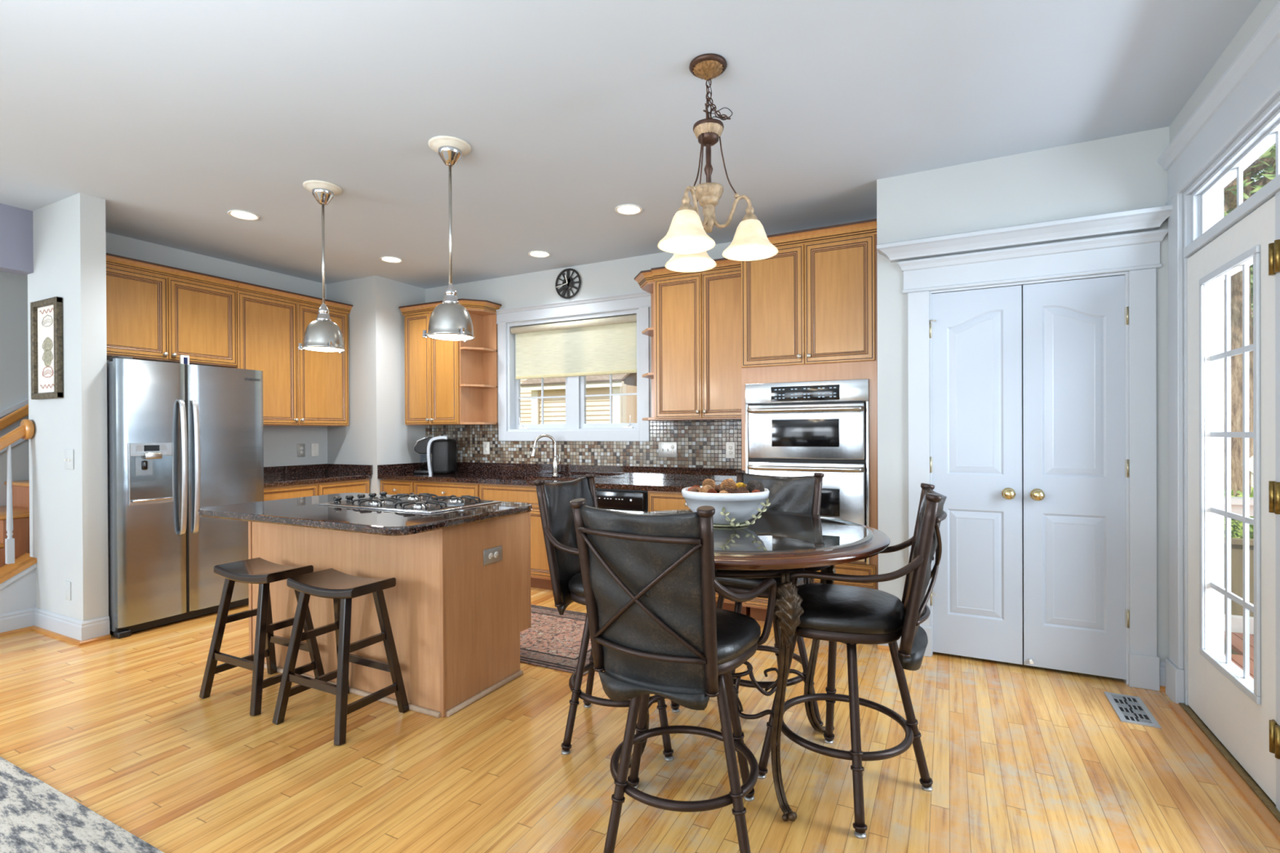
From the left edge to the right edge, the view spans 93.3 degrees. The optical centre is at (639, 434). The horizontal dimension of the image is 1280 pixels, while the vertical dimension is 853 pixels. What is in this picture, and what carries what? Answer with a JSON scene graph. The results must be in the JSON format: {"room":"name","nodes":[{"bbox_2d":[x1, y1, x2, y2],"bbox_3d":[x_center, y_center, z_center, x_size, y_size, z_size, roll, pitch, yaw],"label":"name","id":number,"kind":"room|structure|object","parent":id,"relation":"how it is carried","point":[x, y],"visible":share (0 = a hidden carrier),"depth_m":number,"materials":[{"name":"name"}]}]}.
{"room":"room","nodes":[
{"label":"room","id":0,"kind":"room"},
{"bbox_2d":[0,271,29,506],"bbox_3d":[-5.372,-0.089,3.607,0.150,2.745,7.740,0,0,27],"label":"wall","id":1,"kind":"structure","parent":0,"point":[14,356],"depth_m":4.61,"materials":[{"name":"paint"}]},
{"bbox_2d":[0,404,28,431],"bbox_3d":[-4.927,0.192,4.201,0.103,2.849,3.630,0,0,27],"label":"wall handrail","id":2,"kind":"object","parent":1,"relation":"attached to","point":[22,412],"visible":0.02,"depth_m":4.54,"materials":[{"name":"brown wood"}]},
{"bbox_2d":[0,203,33,275],"bbox_3d":[-5.131,-1.255,1.900,0.140,0.405,4.730,0,0,27],"label":"wall header","id":3,"kind":"structure","parent":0,"point":[16,229],"depth_m":3.90,"materials":[{"name":"purple paint"}]},
{"bbox_2d":[0,568,35,614],"bbox_3d":[-5.106,1.068,1.901,0.110,0.440,4.730,0,0,27],"label":"wall","id":4,"kind":"structure","parent":0,"point":[20,594],"depth_m":3.91,"materials":[{"name":"white paint"}]},
{"bbox_2d":[0,607,111,645],"bbox_3d":[-4.720,1.219,1.774,0.692,0.135,4.855,0,0,27],"label":"baseboard","id":5,"kind":"structure","parent":4,"relation":"attached to","point":[73,631],"depth_m":3.81,"materials":[{"name":"white paint"}]},
{"bbox_2d":[27,192,108,621],"bbox_3d":[-3.705,-0.098,3.904,0.750,2.745,0.125,0,0,27],"label":"wall","id":6,"kind":"structure","parent":0,"point":[68,508],"depth_m":3.76,"materials":[{"name":"paint"}]},
{"bbox_2d":[30,296,62,399],"bbox_3d":[-3.784,-0.542,3.851,0.370,0.630,0.033,0,0,27],"label":"framed print","id":7,"kind":"object","parent":6,"relation":"attached to","point":[46,314],"visible":1,"depth_m":3.85,"materials":[{"name":"paper"}]},
{"bbox_2d":[65,581,71,600],"bbox_3d":[-3.566,0.975,3.764,0.070,0.115,0.008,0,0,27],"label":"cable plate","id":8,"kind":"object","parent":6,"relation":"attached to","point":[68,584],"visible":1,"depth_m":3.76,"materials":[{"name":"paint"}]},
{"bbox_2d":[64,448,74,469],"bbox_3d":[-3.545,0.155,3.744,0.115,0.125,0.016,0,0,27],"label":"light switch","id":9,"kind":"object","parent":6,"relation":"attached to","point":[68,453],"visible":1,"depth_m":3.74,"materials":[{"name":"plastic"}]},
{"bbox_2d":[106,232,327,466],"bbox_3d":[-3.463,-0.103,5.335,0.120,2.745,2.645,0,0,27],"label":"wall","id":10,"kind":"structure","parent":0,"point":[280,442],"depth_m":5.42,"materials":[{"name":"paint"}]},
{"bbox_2d":[106,253,239,367],"bbox_3d":[-3.605,-0.885,4.505,0.386,0.686,0.974,0,0,27],"label":"upper cabinet","id":11,"kind":"object","parent":10,"relation":"attached to","point":[155,312],"visible":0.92,"depth_m":4.44,"materials":[{"name":"brown wood"}]},
{"bbox_2d":[228,281,353,426],"bbox_3d":[-3.135,-0.655,5.425,0.386,1.156,1.086,0,0,27],"label":"upper cabinet","id":12,"kind":"object","parent":10,"relation":"attached to","point":[301,388],"visible":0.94,"depth_m":5.26,"materials":[{"name":"brown wood"}]},
{"bbox_2d":[297,443,305,457],"bbox_3d":[-3.200,0.150,5.707,0.009,0.125,0.075,0,0,27],"label":"wall outlet","id":13,"kind":"object","parent":10,"relation":"attached to","point":[300,447],"visible":1,"depth_m":5.71,"materials":[{"name":"white plastic"}]},
{"bbox_2d":[311,443,318,456],"bbox_3d":[-3.137,0.149,5.830,0.008,0.125,0.075,0,0,27],"label":"phone jack","id":14,"kind":"object","parent":10,"relation":"attached to","point":[314,446],"visible":1,"depth_m":5.83,"materials":[{"name":"white plastic"}]},
{"bbox_2d":[263,463,373,477],"bbox_3d":[-3.040,0.335,5.314,0.650,0.090,1.096,0,0,27],"label":"backsplash","id":15,"kind":"structure","parent":10,"relation":"attached to","point":[274,471],"depth_m":5.71,"materials":[{"name":"stone"}]},
{"bbox_2d":[326,275,425,493],"bbox_3d":[-2.632,-0.109,6.060,0.700,2.745,0.600,0,0,27],"label":"wall column","id":16,"kind":"structure","parent":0,"point":[376,433],"depth_m":5.76,"materials":[{"name":"paint"}]},
{"bbox_2d":[0,0,1261,288],"bbox_3d":[-2.053,-1.621,1.904,7.620,0.300,7.740,0,0,27],"label":"ceiling","id":17,"kind":"structure","parent":0,"point":[180,116],"depth_m":2.73,"materials":[{"name":"paint"}]},
{"bbox_2d":[226,209,259,220],"bbox_3d":[-2.660,-1.471,4.056,0.184,0.008,0.184,0,0,27],"label":"recessed light","id":18,"kind":"object","parent":17,"relation":"in","point":[242,215],"visible":1,"depth_m":4.06,"materials":[{"name":"glass"}]},
{"bbox_2d":[297,180,345,353],"bbox_3d":[-1.881,-0.990,3.617,0.249,0.974,0.254,0,0,27],"label":"pendant light","id":19,"kind":"object","parent":17,"relation":"hanging from","point":[321,335],"visible":1,"depth_m":3.57,"materials":[{"name":"silver metal"}]},
{"bbox_2d":[302,346,343,351],"bbox_3d":[-1.890,-0.508,3.612,0.218,0.002,0.218,0,0,27],"label":"diffuser","id":20,"kind":"object","parent":19,"relation":"attached to","point":[310,348],"depth_m":3.60,"materials":[{"name":"beige"}]},
{"bbox_2d":[379,256,403,262],"bbox_3d":[-2.101,-1.477,5.107,0.184,0.008,0.184,0,0,27],"label":"recessed light","id":21,"kind":"object","parent":17,"relation":"in","point":[386,259],"visible":1,"depth_m":5.11,"materials":[{"name":"white ceramic"}]},
{"bbox_2d":[422,135,474,342],"bbox_3d":[-0.960,-0.986,3.101,0.249,0.987,0.254,0,0,27],"label":"pendant light","id":22,"kind":"object","parent":17,"relation":"hanging from","point":[450,321],"visible":1,"depth_m":3.05,"materials":[{"name":"silver metal"}]},
{"bbox_2d":[428,333,472,340],"bbox_3d":[-0.969,-0.498,3.097,0.218,0.002,0.218,0,0,27],"label":"diffuser","id":23,"kind":"object","parent":22,"relation":"attached to","point":[435,336],"depth_m":3.08,"materials":[{"name":"beige"}]},
{"bbox_2d":[528,250,551,257],"bbox_3d":[-0.827,-1.482,4.970,0.184,0.008,0.184,0,0,27],"label":"recessed light","id":24,"kind":"object","parent":17,"relation":"in","point":[538,254],"visible":1,"depth_m":4.98,"materials":[{"name":"white ceramic"}]},
{"bbox_2d":[614,204,642,215],"bbox_3d":[-0.074,-1.483,3.988,0.184,0.008,0.184,0,0,27],"label":"recessed light","id":25,"kind":"object","parent":17,"relation":"in","point":[628,209],"visible":1,"depth_m":3.99,"materials":[{"name":"white ceramic"}]},
{"bbox_2d":[657,53,778,272],"bbox_3d":[0.277,-1.101,2.394,0.494,0.763,0.484,0,0,27],"label":"chandelier","id":26,"kind":"object","parent":17,"relation":"hanging from","point":[686,237],"visible":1,"depth_m":2.39,"materials":[{"name":"glass"}]},
{"bbox_2d":[0,586,1279,852],"bbox_3d":[-2.048,1.333,1.918,7.600,0.120,7.740,0,0,27],"label":"floor","id":27,"kind":"structure","parent":0,"point":[1020,758],"depth_m":2.31,"materials":[{"name":"brown wood"}]},
{"bbox_2d":[0,398,36,590],"bbox_3d":[-4.522,0.298,3.995,1.009,2.260,2.600,0,0,27],"label":"staircase","id":28,"kind":"structure","parent":27,"relation":"on","point":[24,563],"depth_m":4.07,"materials":[{"name":"brown wood"}]},
{"bbox_2d":[0,418,35,564],"bbox_3d":[-4.335,0.481,3.382,0.136,1.158,1.380,0,0,27],"label":"banister","id":29,"kind":"object","parent":28,"relation":"on","point":[26,429],"visible":1,"depth_m":3.89,"materials":[{"name":"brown wood"}]},
{"bbox_2d":[0,756,164,852],"bbox_3d":[-3.127,1.274,1.565,3.200,0.010,2.000,0,0,27],"label":"area rug","id":30,"kind":"object","parent":27,"relation":"on","point":[36,817],"visible":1,"depth_m":1.96,"materials":[{"name":"carpet"}]},
{"bbox_2d":[106,355,263,638],"bbox_3d":[-3.351,0.390,4.315,0.825,1.765,0.910,0,0,27],"label":"refrigerator","id":31,"kind":"object","parent":27,"relation":"on","point":[183,439],"visible":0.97,"depth_m":4.03,"materials":[{"name":"metal"}]},
{"bbox_2d":[179,355,189,364],"bbox_3d":[-3.335,-0.521,4.423,0.060,0.115,0.120,0,0,27],"label":"thermometer","id":32,"kind":"object","parent":31,"relation":"on","point":[184,359],"visible":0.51,"depth_m":4.41,"materials":[{"name":"white plastic"}]},
{"bbox_2d":[199,557,324,715],"bbox_3d":[-1.849,0.958,2.970,0.443,0.630,0.362,0,0,27],"label":"stool","id":33,"kind":"object","parent":27,"relation":"on","point":[261,571],"visible":0.87,"depth_m":2.92,"materials":[{"name":"brown wood"}]},
{"bbox_2d":[263,479,369,501],"bbox_3d":[-3.044,0.843,5.315,0.620,0.850,1.090,0,0,27],"label":"base cabinet","id":34,"kind":"object","parent":27,"relation":"on","point":[362,486],"visible":0.21,"depth_m":5.17,"materials":[{"name":"brown wood"}]},
{"bbox_2d":[263,463,373,487],"bbox_3d":[-3.040,0.353,5.314,0.650,0.128,1.096,0,0,27],"label":"countertop","id":35,"kind":"structure","parent":34,"relation":"on","point":[274,476],"depth_m":5.56,"materials":[{"name":"black stone"}]},
{"bbox_2d":[272,568,408,746],"bbox_3d":[-1.337,0.956,2.709,0.443,0.630,0.362,0,0,27],"label":"stool","id":36,"kind":"object","parent":27,"relation":"on","point":[331,583],"visible":1,"depth_m":2.66,"materials":[{"name":"brown wood"}]},
{"bbox_2d":[198,493,532,718],"bbox_3d":[-1.436,0.824,3.202,1.525,0.891,0.940,0,0,27],"label":"kitchen island","id":37,"kind":"object","parent":27,"relation":"on","point":[457,621],"visible":0.83,"depth_m":2.91,"materials":[{"name":"brown wood"}]},
{"bbox_2d":[198,493,532,536],"bbox_3d":[-1.438,0.398,3.201,1.525,0.038,0.940,0,0,27],"label":"island countertop","id":38,"kind":"structure","parent":37,"relation":"on","point":[303,512],"depth_m":2.87,"materials":[{"name":"stone"}]},
{"bbox_2d":[317,491,501,513],"bbox_3d":[-1.252,0.358,3.297,0.830,0.041,0.520,0,0,27],"label":"gas cooktop","id":39,"kind":"object","parent":38,"relation":"in","point":[424,503],"visible":1,"depth_m":3.20,"materials":[{"name":"metal"}]},
{"bbox_2d":[483,545,502,565],"bbox_3d":[-0.726,0.599,2.990,0.009,0.075,0.135,0,0,27],"label":"island outlet","id":40,"kind":"object","parent":37,"relation":"attached to","point":[492,555],"visible":1,"depth_m":2.98,"materials":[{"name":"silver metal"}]},
{"bbox_2d":[380,479,414,494],"bbox_3d":[-2.124,0.837,5.801,0.425,0.850,0.588,0,0,27],"label":"base cabinet","id":41,"kind":"object","parent":27,"relation":"on","point":[392,486],"visible":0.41,"depth_m":5.56,"materials":[{"name":"brown wood"}]},
{"bbox_2d":[413,480,479,499],"bbox_3d":[-1.590,0.835,5.528,0.765,0.850,0.588,0,0,27],"label":"base cabinet","id":42,"kind":"object","parent":27,"relation":"on","point":[438,488],"visible":0.23,"depth_m":5.28,"materials":[{"name":"brown wood"}]},
{"bbox_2d":[479,483,552,590],"bbox_3d":[-0.824,0.833,5.137,0.945,0.850,0.588,0,0,27],"label":"base cabinet","id":43,"kind":"object","parent":27,"relation":"on","point":[540,578],"visible":0.11,"depth_m":4.88,"materials":[{"name":"brown wood"}]},
{"bbox_2d":[377,461,742,492],"bbox_3d":[-0.755,0.339,5.106,3.508,0.138,0.595,0,0,27],"label":"countertop","id":44,"kind":"structure","parent":43,"relation":"on","point":[674,479],"depth_m":5.17,"materials":[{"name":"black stone"}]},
{"bbox_2d":[413,435,457,474],"bbox_3d":[-1.966,0.195,5.769,0.362,0.360,0.283,0,0,3],"label":"coffee maker","id":45,"kind":"object","parent":44,"relation":"on","point":[443,451],"visible":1,"depth_m":5.66,"materials":[{"name":"black plastic"}]},
{"bbox_2d":[413,470,433,474],"bbox_3d":[-2.041,0.358,5.775,0.190,0.030,0.150,0,0,3],"label":"drip tray","id":46,"kind":"object","parent":45,"relation":"on","point":[418,472],"depth_m":5.70,"materials":[{"name":"black plastic"}]},
{"bbox_2d":[529,434,560,476],"bbox_3d":[-0.828,0.183,5.282,0.263,0.372,0.076,0,0,-9],"label":"kitchen faucet","id":47,"kind":"object","parent":44,"relation":"on","point":[555,463],"visible":1,"depth_m":5.28,"materials":[{"name":"silver metal"}]},
{"bbox_2d":[520,604,591,675],"bbox_3d":[-0.575,1.256,3.815,1.100,0.008,0.920,0,0,27],"label":"kitchen rug","id":48,"kind":"object","parent":27,"relation":"on","point":[553,641],"visible":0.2,"depth_m":3.69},
{"bbox_2d":[533,473,679,761],"bbox_3d":[-0.104,0.724,2.588,0.611,1.076,0.542,0,0,21],"label":"bar chair","id":49,"kind":"object","parent":27,"relation":"on","point":[557,517],"visible":0.44,"depth_m":2.52,"materials":[{"name":"leather"}]},
{"bbox_2d":[543,476,594,615],"bbox_3d":[-0.305,0.488,2.696,0.156,0.574,0.378,0,0,27],"label":"cushion","id":50,"kind":"object","parent":49,"relation":"on","point":[558,517],"depth_m":2.59,"materials":[{"name":"leather"}]},
{"bbox_2d":[595,488,648,513],"bbox_3d":[-0.119,0.831,4.771,0.635,0.850,0.579,0,0,27],"label":"dishwasher","id":51,"kind":"object","parent":27,"relation":"on","point":[631,501],"visible":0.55,"depth_m":4.45,"materials":[{"name":"metal"}]},
{"bbox_2d":[569,497,776,852],"bbox_3d":[0.125,0.725,1.891,0.539,1.076,0.610,0,0,24],"label":"bar chair","id":52,"kind":"object","parent":27,"relation":"on","point":[656,627],"visible":1,"depth_m":1.70,"materials":[{"name":"leather"}]},
{"bbox_2d":[579,504,709,710],"bbox_3d":[0.009,0.489,1.695,0.378,0.574,0.156,0,0,29],"label":"cushion","id":53,"kind":"object","parent":52,"relation":"on","point":[646,577],"depth_m":1.66,"materials":[{"name":"leather"}]},
{"bbox_2d":[648,490,750,615],"bbox_3d":[0.489,0.829,4.466,0.715,0.850,0.588,0,0,27],"label":"base cabinet","id":54,"kind":"object","parent":27,"relation":"on","point":[657,500],"visible":0.19,"depth_m":4.31,"materials":[{"name":"brown wood"}]},
{"bbox_2d":[628,509,889,821],"bbox_3d":[0.355,0.811,2.406,1.187,0.898,1.187,0,0,-20],"label":"pub table","id":55,"kind":"object","parent":27,"relation":"on","point":[780,543],"visible":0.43,"depth_m":2.04,"materials":[{"name":"brown wood"}]},
{"bbox_2d":[681,485,769,524],"bbox_3d":[0.344,0.288,2.442,0.352,0.133,0.352,0,0,27],"label":"bowl","id":56,"kind":"object","parent":55,"relation":"on","point":[740,506],"visible":0.65,"depth_m":2.31,"materials":[{"name":"ceramic"}]},
{"bbox_3d":[0.344,0.285,2.442,0.280,0.080,0.280,0,0,27],"label":"filling","id":57,"kind":"object","parent":56,"relation":"in","visible":0},
{"bbox_2d":[698,487,708,493],"bbox_3d":[0.253,0.227,2.374,0.043,0.041,0.041,0,0,27],"label":"pod","id":58,"kind":"object","parent":57,"relation":"on","point":[704,490],"visible":0.56,"depth_m":2.36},
{"bbox_2d":[702,478,715,488],"bbox_3d":[0.286,0.211,2.505,0.055,0.056,0.061,0,0,27],"label":"pinecone","id":59,"kind":"object","parent":57,"relation":"on","point":[707,482],"visible":0.43,"depth_m":2.50,"materials":[{"name":"plant"}]},
{"bbox_2d":[715,484,721,493],"bbox_3d":[0.344,0.226,2.538,0.054,0.039,0.055,0,0,15],"label":"pod","id":60,"kind":"object","parent":57,"relation":"on","point":[717,489],"visible":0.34,"depth_m":2.53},
{"bbox_2d":[720,478,737,490],"bbox_3d":[0.359,0.211,2.444,0.068,0.068,0.069,0,0,27],"label":"pinecone","id":61,"kind":"object","parent":57,"relation":"on","point":[729,482],"visible":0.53,"depth_m":2.43,"materials":[{"name":"plant"}]},
{"bbox_2d":[737,486,748,493],"bbox_3d":[0.393,0.234,2.333,0.060,0.065,0.060,0,0,27],"label":"pinecone","id":62,"kind":"object","parent":57,"relation":"on","point":[743,490],"visible":0.11,"depth_m":2.32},
{"bbox_2d":[745,480,764,493],"bbox_3d":[0.456,0.217,2.395,0.074,0.072,0.070,0,0,27],"label":"pinecone","id":63,"kind":"object","parent":57,"relation":"on","point":[754,484],"visible":0.62,"depth_m":2.38,"materials":[{"name":"plant"}]},
{"bbox_2d":[713,497,770,527],"bbox_3d":[0.360,0.302,2.400,0.192,0.120,0.281,0,0,-21],"label":"stand","id":64,"kind":"object","parent":55,"relation":"on","point":[746,522],"visible":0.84,"depth_m":2.31,"materials":[{"name":"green metal"}]},
{"bbox_2d":[715,470,824,732],"bbox_3d":[0.537,0.721,2.774,0.587,1.076,0.650,0,0,18],"label":"bar chair","id":65,"kind":"object","parent":27,"relation":"on","point":[802,495],"visible":0.21,"depth_m":2.87,"materials":[{"name":"leather"}]},
{"bbox_2d":[742,472,814,514],"bbox_3d":[0.670,0.482,2.964,0.378,0.574,0.156,0,0,33],"label":"cushion","id":66,"kind":"object","parent":65,"relation":"on","point":[786,494],"depth_m":2.94,"materials":[{"name":"leather"}]},
{"bbox_2d":[741,218,878,622],"bbox_3d":[1.180,-0.028,4.086,0.858,2.560,0.629,0,0,27],"label":"tall cabinet","id":67,"kind":"object","parent":27,"relation":"on","point":[809,309],"visible":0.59,"depth_m":3.81,"materials":[{"name":"brown wood"}]},
{"bbox_2d":[745,378,870,564],"bbox_3d":[1.132,0.227,4.013,0.775,1.130,0.534,0,0,27],"label":"double wall oven","id":68,"kind":"object","parent":67,"relation":"in","point":[804,428],"visible":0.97,"depth_m":3.78,"materials":[{"name":"metal"}]},
{"bbox_2d":[758,483,946,839],"bbox_3d":[0.758,0.722,2.164,0.627,1.076,0.563,0,0,34],"label":"bar chair","id":69,"kind":"object","parent":27,"relation":"on","point":[850,615],"visible":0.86,"depth_m":2.00,"materials":[{"name":"leather"}]},
{"bbox_2d":[897,487,946,671],"bbox_3d":[0.972,0.484,2.081,0.156,0.574,0.378,0,0,23],"label":"cushion","id":70,"kind":"object","parent":69,"relation":"on","point":[926,540],"depth_m":1.95,"materials":[{"name":"leather"}]},
{"bbox_2d":[1103,691,1161,728],"bbox_3d":[2.232,1.248,2.747,0.136,0.006,0.330,0,0,27],"label":"floor vent","id":71,"kind":"object","parent":27,"relation":"in","point":[1129,708],"visible":1,"depth_m":2.73,"materials":[{"name":"metal"}]},
{"bbox_2d":[1111,694,1152,724],"bbox_3d":[2.231,1.247,2.746,0.092,0.004,0.285,0,0,27],"label":"grille","id":72,"kind":"object","parent":71,"relation":"attached to","point":[1130,708],"depth_m":2.74,"materials":[{"name":"metal"}]},
{"bbox_2d":[425,241,1022,599],"bbox_3d":[-0.346,-0.117,5.303,7.360,2.745,0.148,0,0,27],"label":"wall","id":73,"kind":"structure","parent":0,"point":[700,443],"depth_m":5.25,"materials":[{"name":"white paint"}]},
{"bbox_2d":[398,300,473,425],"bbox_3d":[-1.914,-0.661,5.815,0.715,1.139,0.376,0,0,27],"label":"upper cabinet","id":74,"kind":"object","parent":73,"relation":"attached to","point":[432,366],"visible":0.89,"depth_m":5.69,"materials":[{"name":"brown wood"}]},
{"bbox_2d":[457,298,502,424],"bbox_3d":[-1.491,-0.660,5.600,0.232,1.134,0.376,0,0,27],"label":"corner shelf","id":75,"kind":"object","parent":73,"relation":"attached to","point":[478,369],"visible":0.93,"depth_m":5.71,"materials":[{"name":"brown wood"}]},
{"bbox_2d":[483,441,489,454],"bbox_3d":[-1.473,0.131,5.792,0.075,0.120,0.009,0,0,27],"label":"wall outlet","id":76,"kind":"object","parent":73,"relation":"attached to","point":[486,444],"visible":1,"depth_m":5.79,"materials":[{"name":"white plastic"}]},
{"bbox_2d":[377,461,742,481],"bbox_3d":[-0.756,0.320,5.106,3.508,0.100,0.594,0,0,27],"label":"backsplash","id":77,"kind":"structure","parent":73,"relation":"attached to","point":[605,471],"depth_m":5.28,"materials":[{"name":"stone"}]},
{"bbox_2d":[555,268,581,298],"bbox_3d":[-0.639,-1.336,5.347,0.268,0.268,0.022,0,0,27],"label":"wall clock","id":78,"kind":"object","parent":73,"relation":"attached to","point":[566,282],"visible":1,"depth_m":5.34,"materials":[{"name":"black metal"}]},
{"bbox_2d":[495,291,651,441],"bbox_3d":[-0.610,-0.560,5.406,1.700,1.238,0.160,0,0,27],"label":"window","id":79,"kind":"structure","parent":73,"relation":"in","point":[575,428],"depth_m":5.40,"materials":[{"name":"white paint"}]},
{"bbox_2d":[510,314,636,379],"bbox_3d":[-0.609,-0.765,5.393,1.325,0.492,0.064,0,0,27],"label":"roller shade","id":80,"kind":"object","parent":79,"relation":"attached to","point":[603,345],"visible":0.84,"depth_m":5.38,"materials":[{"name":"white"}]},
{"bbox_2d":[634,269,663,421],"bbox_3d":[0.069,-0.678,4.786,0.232,1.136,0.376,0,0,27],"label":"corner shelf","id":81,"kind":"object","parent":73,"relation":"attached to","point":[645,279],"visible":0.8,"depth_m":4.72,"materials":[{"name":"brown wood"}]},
{"bbox_2d":[658,441,676,457],"bbox_3d":[0.223,0.123,4.922,0.165,0.125,0.016,0,0,27],"label":"outlet","id":82,"kind":"object","parent":73,"relation":"attached to","point":[666,449],"visible":1,"depth_m":4.92,"materials":[{"name":"silver metal"}]},
{"bbox_2d":[650,257,741,420],"bbox_3d":[0.514,-0.684,4.566,0.762,1.145,0.394,0,0,27],"label":"upper cabinet","id":83,"kind":"object","parent":73,"relation":"attached to","point":[698,314],"visible":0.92,"depth_m":4.43,"materials":[{"name":"brown wood"}]},
{"bbox_2d":[725,442,735,457],"bbox_3d":[0.701,0.122,4.681,0.075,0.125,0.009,0,0,27],"label":"wall outlet","id":84,"kind":"object","parent":73,"relation":"attached to","point":[730,446],"visible":1,"depth_m":4.68,"materials":[{"name":"white plastic"}]},
{"bbox_2d":[876,126,1169,662],"bbox_3d":[2.147,-0.124,3.557,1.330,2.745,0.710,0,0,27],"label":"wall","id":85,"kind":"structure","parent":0,"point":[1123,172],"depth_m":3.25,"materials":[{"name":"paint"}]},
{"bbox_2d":[877,636,901,651],"bbox_3d":[1.468,1.185,3.494,0.170,0.135,0.032,0,0,27],"label":"baseboard","id":86,"kind":"structure","parent":85,"relation":"attached to","point":[881,646],"depth_m":3.51,"materials":[{"name":"white paint"}]},
{"bbox_2d":[928,284,1022,664],"bbox_3d":[1.830,0.218,3.309,0.450,2.023,0.097,0,0,27],"label":"door","id":87,"kind":"structure","parent":85,"relation":"in","point":[976,601],"depth_m":3.31,"materials":[{"name":"white paint"}]},
{"bbox_2d":[876,204,1172,690],"bbox_3d":[1.996,0.083,3.231,1.335,2.335,0.230,0,0,27],"label":"trim","id":88,"kind":"structure","parent":85,"relation":"attached to","point":[1138,254],"depth_m":3.04,"materials":[{"name":"white paint"}]},
{"bbox_2d":[876,204,1172,262],"bbox_3d":[1.966,-1.042,3.179,1.335,0.085,0.121,0,0,27],"label":"ledge shelf","id":89,"kind":"object","parent":85,"relation":"attached to","point":[1146,219],"depth_m":3.13,"materials":[{"name":"white paint"}]},
{"bbox_2d":[1022,275,1129,679],"bbox_3d":[2.236,0.216,3.102,0.451,2.023,0.097,0,0,27],"label":"door","id":90,"kind":"structure","parent":85,"relation":"in","point":[1073,343],"depth_m":3.12,"materials":[{"name":"white paint"}]},
{"bbox_2d":[1158,662,1165,693],"bbox_3d":[2.547,1.181,2.930,0.055,0.135,0.055,0,0,27],"label":"baseboard","id":91,"kind":"structure","parent":85,"relation":"attached to","point":[1162,664],"depth_m":2.94,"materials":[{"name":"white paint"}]},
{"bbox_2d":[1169,0,1279,670],"bbox_3d":[1.267,-0.109,0.217,0.140,2.745,7.740,0,0,27],"label":"wall","id":92,"kind":"structure","parent":0,"point":[1264,7],"depth_m":2.71,"materials":[{"name":"paint"}]},
{"bbox_2d":[1157,0,1279,841],"bbox_3d":[2.132,-0.043,1.960,0.205,2.593,2.162,0,0,27],"label":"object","id":93,"kind":"structure","parent":92,"relation":"attached to","point":[1237,121],"depth_m":2.52,"materials":[{"name":"white paint"}]},
{"bbox_2d":[1186,195,1278,804],"bbox_3d":[2.302,0.218,2.354,0.063,2.023,0.859,0,0,27],"label":"door","id":94,"kind":"structure","parent":92,"relation":"in","point":[1239,709],"depth_m":2.31,"materials":[{"name":"white paint"}]},
{"bbox_2d":[1274,239,1279,759],"bbox_3d":[1.915,0.223,1.597,0.063,2.023,0.849,0,0,27],"label":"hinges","id":95,"kind":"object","parent":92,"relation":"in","point":[1277,242],"depth_m":1.96,"materials":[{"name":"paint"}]},
{"label":"outside","id":96,"kind":"structure","parent":0,"visible":0},
{"bbox_3d":[16.040,1.772,31.399,80.000,1.250,49.500,0,0,27],"label":"lawn","id":97,"kind":"structure","parent":96,"visible":0},
{"bbox_2d":[1241,455,1253,493],"bbox_3d":[8.273,0.766,8.148,0.240,0.980,0.050,0,0,27],"label":"sign","id":98,"kind":"object","parent":97,"relation":"on","point":[1251,459],"visible":0.18,"depth_m":8.14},
{"bbox_2d":[1223,144,1275,522],"bbox_3d":[8.970,-2.791,8.585,8.317,8.660,6.285,0,0,27],"label":"tree","id":99,"kind":"object","parent":97,"relation":"on","point":[1260,164],"visible":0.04,"depth_m":8.46,"materials":[{"name":"green plant"}]},
{"bbox_2d":[1235,142,1275,191],"bbox_3d":[9.877,-2.964,9.289,6.757,9.054,6.180,0,0,27],"label":"tree","id":100,"kind":"object","parent":97,"relation":"on","point":[1259,175],"visible":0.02,"depth_m":8.86,"materials":[{"name":"green plant"}]},
{"bbox_2d":[1250,177,1260,329],"bbox_3d":[18.044,-3.162,17.712,6.581,8.794,6.188,0,0,27],"label":"tree","id":101,"kind":"object","parent":97,"relation":"on","point":[1251,268],"visible":0.02,"depth_m":16.76,"materials":[{"name":"green plant"}]},
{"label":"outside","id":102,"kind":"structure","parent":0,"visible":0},
{"bbox_3d":[-3.285,2.606,-6.449,80.000,0.200,35.500,0,0,27],"label":"yard","id":103,"kind":"structure","parent":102,"visible":0},
{"bbox_2d":[520,373,636,424],"bbox_3d":[-0.565,-1.436,13.194,15.000,7.735,5.000,0,0,27],"label":"house","id":104,"kind":"structure","parent":103,"relation":"on","point":[597,408],"depth_m":10.93,"materials":[{"name":"beige"}]},
{"bbox_2d":[1224,631,1253,679],"bbox_3d":[3.578,1.378,0.145,3.994,0.030,7.500,0,0,27],"label":"wooden deck","id":105,"kind":"object","parent":103,"relation":"on","point":[1237,638],"visible":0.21,"depth_m":3.80,"materials":[{"name":"brown wood"}]},
{"bbox_2d":[1224,496,1253,635],"bbox_3d":[5.606,0.913,3.408,3.680,0.960,0.160,0,0,27],"label":"deck railing","id":106,"kind":"object","parent":105,"relation":"attached to","point":[1237,626],"visible":0.02,"depth_m":4.13,"materials":[{"name":"beige paint"}]},
{"bbox_2d":[1224,537,1253,654],"bbox_3d":[6.773,1.726,5.556,6.000,1.390,0.120,0,0,27],"label":"fence","id":107,"kind":"object","parent":103,"relation":"on","point":[1236,543],"visible":0.02,"depth_m":5.97,"materials":[{"name":"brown wood"}]},
{"bbox_2d":[1224,487,1253,538],"bbox_3d":[7.214,1.494,6.649,3.657,1.851,1.527,0,0,27],"label":"shrub","id":108,"kind":"object","parent":103,"relation":"on","point":[1236,527],"visible":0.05,"depth_m":6.71,"materials":[{"name":"green plant"}]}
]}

